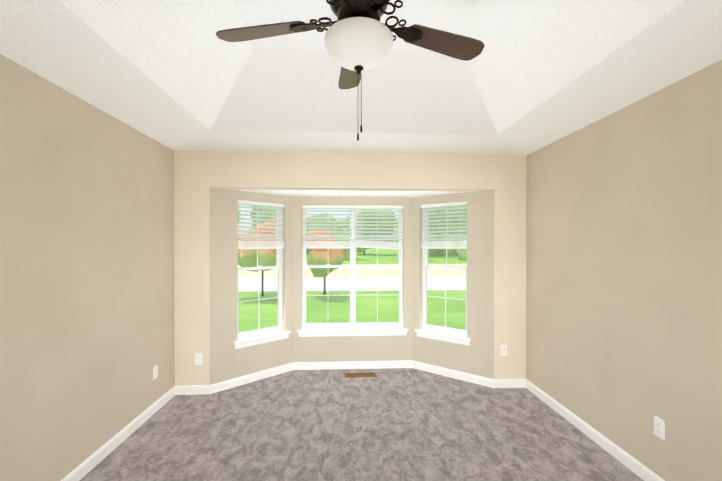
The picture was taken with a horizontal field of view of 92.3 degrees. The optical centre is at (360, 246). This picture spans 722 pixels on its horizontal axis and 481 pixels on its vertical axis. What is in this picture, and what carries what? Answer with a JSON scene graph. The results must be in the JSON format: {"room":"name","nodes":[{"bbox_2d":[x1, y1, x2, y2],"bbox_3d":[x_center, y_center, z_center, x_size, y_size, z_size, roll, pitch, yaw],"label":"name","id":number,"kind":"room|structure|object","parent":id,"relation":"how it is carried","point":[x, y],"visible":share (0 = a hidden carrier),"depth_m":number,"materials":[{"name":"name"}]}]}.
{"room":"empty bedroom","nodes":[
{"label":"empty bedroom","id":0,"kind":"room"},
{"bbox_2d":[0,54,174,480],"bbox_3d":[-1.841,0.180,1.452,0.150,2.620,4.324,0,0,-3],"label":"wall","id":1,"kind":"structure","parent":0,"point":[87,343],"depth_m":2.18,"materials":[{"name":"paint"}]},
{"bbox_2d":[153,365,157,379],"bbox_3d":[-1.844,1.131,3.111,0.009,0.115,0.070,0,0,-3],"label":"outlet","id":2,"kind":"object","parent":1,"relation":"attached to","point":[155,372],"visible":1,"depth_m":3.10,"materials":[{"name":"white plastic"}]},
{"bbox_2d":[61,360,664,480],"bbox_3d":[0.021,1.444,1.869,3.620,0.088,4.668,0,0,-3],"label":"baseboard","id":3,"kind":"structure","parent":1,"relation":"attached to","point":[100,454],"depth_m":3.46,"materials":[{"name":"white wood"}]},
{"bbox_2d":[174,151,525,385],"bbox_3d":[-0.084,0.169,3.949,3.610,2.620,0.786,0,0,-3],"label":"wall","id":4,"kind":"structure","parent":0,"point":[197,174],"depth_m":3.63,"materials":[{"name":"paint"}]},
{"bbox_2d":[195,353,201,364],"bbox_3d":[-1.629,1.131,3.477,0.070,0.115,0.009,0,0,-3],"label":"electrical outlet","id":5,"kind":"object","parent":4,"relation":"attached to","point":[198,358],"visible":1,"depth_m":3.48,"materials":[{"name":"white plastic"}]},
{"bbox_2d":[237,204,281,338],"bbox_3d":[-1.174,0.246,3.960,0.582,1.505,0.079,0,0,-44],"label":"window","id":6,"kind":"structure","parent":4,"relation":"in","point":[266,329],"depth_m":4.02,"materials":[{"name":"white plastic"}]},
{"bbox_2d":[237,199,283,256],"bbox_3d":[-1.124,-0.195,3.906,0.570,0.617,0.060,0,0,-44],"label":"window blind","id":7,"kind":"object","parent":6,"relation":"attached to","point":[277,245],"visible":0.85,"depth_m":3.88,"materials":[{"name":"white plastic"}]},
{"bbox_2d":[234,330,290,348],"bbox_3d":[-1.111,1.040,3.897,0.672,0.082,0.123,0,0,-44],"label":"window sill","id":8,"kind":"structure","parent":4,"relation":"attached to","point":[258,339],"depth_m":3.85,"materials":[{"name":"white wood"}]},
{"bbox_2d":[302,208,402,327],"bbox_3d":[-0.101,0.245,4.297,1.235,1.505,0.079,0,0,-3],"label":"window","id":9,"kind":"structure","parent":4,"relation":"in","point":[352,322],"depth_m":4.28,"materials":[{"name":"white plastic"}]},
{"bbox_2d":[302,205,352,255],"bbox_3d":[-0.406,-0.196,4.208,0.606,0.617,0.060,0,0,-3],"label":"window blind","id":10,"kind":"object","parent":9,"relation":"attached to","point":[326,244],"visible":1,"depth_m":4.20,"materials":[{"name":"white plastic"}]},
{"bbox_2d":[353,205,402,255],"bbox_3d":[0.211,-0.196,4.239,0.606,0.617,0.060,0,0,-3],"label":"window blind","id":11,"kind":"object","parent":9,"relation":"attached to","point":[378,244],"visible":0.98,"depth_m":4.23,"materials":[{"name":"white plastic"}]},
{"bbox_2d":[297,327,407,336],"bbox_3d":[-0.097,1.038,4.209,1.325,0.082,0.123,0,0,-3],"label":"window sill","id":12,"kind":"structure","parent":4,"relation":"attached to","point":[365,331],"depth_m":4.17,"materials":[{"name":"white wood"}]},
{"bbox_2d":[414,328,470,345],"bbox_3d":[0.943,1.040,4.000,0.672,0.082,0.123,0,0,38],"label":"window sill","id":13,"kind":"structure","parent":4,"relation":"attached to","point":[446,336],"depth_m":3.96,"materials":[{"name":"white wood"}]},
{"bbox_2d":[422,205,466,335],"bbox_3d":[1.000,0.246,4.069,0.582,1.505,0.079,0,0,38],"label":"window","id":14,"kind":"structure","parent":4,"relation":"in","point":[425,325],"depth_m":4.11,"materials":[{"name":"white plastic"}]},
{"bbox_2d":[421,201,466,255],"bbox_3d":[0.956,-0.195,4.011,0.570,0.617,0.060,0,0,38],"label":"window blind","id":15,"kind":"object","parent":14,"relation":"attached to","point":[426,245],"visible":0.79,"depth_m":4.00,"materials":[{"name":"white plastic"}]},
{"bbox_2d":[501,345,506,355],"bbox_3d":[1.501,1.090,3.635,0.070,0.115,0.009,0,0,-3],"label":"electrical outlet","id":16,"kind":"object","parent":4,"relation":"attached to","point":[503,350],"visible":1,"depth_m":3.63,"materials":[{"name":"white plastic"}]},
{"bbox_2d":[214,187,491,196],"bbox_3d":[-0.083,-0.871,3.925,2.940,0.540,0.724,0,0,-3],"label":"ceiling","id":17,"kind":"structure","parent":0,"point":[343,193],"depth_m":3.85,"materials":[{"name":"white paint"}]},
{"bbox_2d":[0,0,721,154],"bbox_3d":[0.037,-1.210,1.540,3.910,0.520,4.324,0,0,-3],"label":"ceiling","id":18,"kind":"structure","parent":0,"point":[180,75],"depth_m":2.17,"materials":[{"name":"white paint"}]},
{"bbox_2d":[216,0,484,140],"bbox_3d":[-0.024,-0.926,1.627,1.359,0.889,1.326,0,0,-3],"label":"fan","id":19,"kind":"object","parent":18,"relation":"hanging from","point":[358,37],"visible":1,"depth_m":1.58,"materials":[{"name":"brown wood"}]},
{"bbox_2d":[80,368,643,480],"bbox_3d":[0.022,1.588,1.856,3.910,0.200,4.930,0,0,-3],"label":"floor","id":20,"kind":"structure","parent":0,"point":[398,424],"depth_m":2.71,"materials":[{"name":"carpet"}]},
{"bbox_2d":[344,372,375,376],"bbox_3d":[-0.010,1.474,3.981,0.360,0.008,0.110,0,0,-3],"label":"air vent register","id":21,"kind":"object","parent":20,"relation":"on","point":[360,374],"visible":1,"depth_m":3.98,"materials":[{"name":"brown metal"}]},
{"bbox_2d":[526,60,721,480],"bbox_3d":[1.915,0.179,1.641,0.150,2.620,4.324,0,0,-3],"label":"wall","id":22,"kind":"structure","parent":0,"point":[623,276],"depth_m":2.26,"materials":[{"name":"paint"}]},
{"bbox_2d":[654,416,664,439],"bbox_3d":[1.812,1.102,2.109,0.009,0.115,0.070,0,0,-3],"label":"outlet","id":23,"kind":"object","parent":22,"relation":"attached to","point":[659,427],"visible":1,"depth_m":2.10,"materials":[{"name":"white plastic"}]},
{"label":"outside","id":24,"kind":"structure","parent":0,"visible":0},
{"bbox_2d":[238,248,466,332],"bbox_3d":[-5.729,1.334,112.011,240.000,0.001,215.400,0,0,-3],"label":"lawn","id":25,"kind":"structure","parent":24,"point":[362,313],"depth_m":10.58,"materials":[{"name":"green plant"}]},
{"bbox_2d":[237,221,275,295],"bbox_3d":[-3.624,0.394,12.661,1.885,2.788,1.775,0,0,-3],"label":"tree","id":26,"kind":"object","parent":25,"relation":"on","point":[252,260],"depth_m":12.04,"materials":[{"name":"brown plant"}]},
{"bbox_2d":[250,206,274,232],"bbox_3d":[-15.891,-3.502,64.138,9.479,10.712,10.332,0,0,-3],"label":"tree","id":27,"kind":"object","parent":25,"relation":"on","point":[261,217],"depth_m":60.04,"materials":[{"name":"green plant"}]},
{"bbox_2d":[306,213,340,254],"bbox_3d":[-7.695,-2.067,59.250,9.610,7.594,8.538,0,0,-3],"label":"tree","id":28,"kind":"object","parent":25,"relation":"on","point":[308,250],"depth_m":56.06,"materials":[{"name":"green plant"}]},
{"bbox_2d":[306,227,343,293],"bbox_3d":[-1.359,0.528,12.971,1.481,2.516,1.464,0,0,-3],"label":"tree","id":29,"kind":"object","parent":25,"relation":"on","point":[322,253],"depth_m":12.57,"materials":[{"name":"brown plant"}]},
{"bbox_2d":[335,230,359,259],"bbox_3d":[-1.897,-0.070,43.564,3.966,4.137,4.688,0,0,-3],"label":"tree","id":30,"kind":"object","parent":25,"relation":"on","point":[346,251],"depth_m":42.29,"materials":[{"name":"green plant"}]},
{"bbox_2d":[238,277,465,291],"bbox_3d":[-0.925,1.760,16.583,240.000,0.018,5.500,0,0,-3],"label":"street","id":31,"kind":"structure","parent":25,"relation":"on","point":[367,284],"depth_m":16.04,"materials":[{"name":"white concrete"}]},
{"bbox_2d":[238,264,466,277],"bbox_3d":[-1.405,1.719,26.120,240.000,0.013,13.400,0,0,-3],"label":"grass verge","id":32,"kind":"structure","parent":25,"relation":"on","point":[359,274],"depth_m":22.29,"materials":[{"name":"beige"}]},
{"bbox_2d":[338,209,397,254],"bbox_3d":[0.833,-3.044,66.100,12.785,9.174,10.781,0,0,-3],"label":"tree","id":33,"kind":"object","parent":25,"relation":"on","point":[360,250],"depth_m":63.66,"materials":[{"name":"green plant"}]},
{"bbox_2d":[392,230,432,257],"bbox_3d":[6.017,-0.053,40.040,4.651,4.964,5.350,0,0,-3],"label":"tree","id":34,"kind":"object","parent":25,"relation":"on","point":[429,252],"depth_m":39.77,"materials":[{"name":"green plant"}]},
{"bbox_2d":[395,208,441,256],"bbox_3d":[9.728,-3.116,57.972,8.621,9.595,10.503,0,0,-3],"label":"tree","id":35,"kind":"object","parent":25,"relation":"on","point":[432,250],"depth_m":55.17,"materials":[{"name":"green plant"}]},
{"bbox_2d":[434,206,466,254],"bbox_3d":[16.661,-4.119,64.473,11.436,11.692,11.903,0,0,-3],"label":"tree","id":36,"kind":"object","parent":25,"relation":"on","point":[443,251],"depth_m":60.17,"materials":[{"name":"green plant"}]},
{"bbox_2d":[456,240,466,260],"bbox_3d":[13.804,0.166,41.621,4.170,3.682,4.328,0,0,-3],"label":"tree","id":37,"kind":"object","parent":25,"relation":"on","point":[461,256],"depth_m":41.60,"materials":[{"name":"green plant"}]}
]}

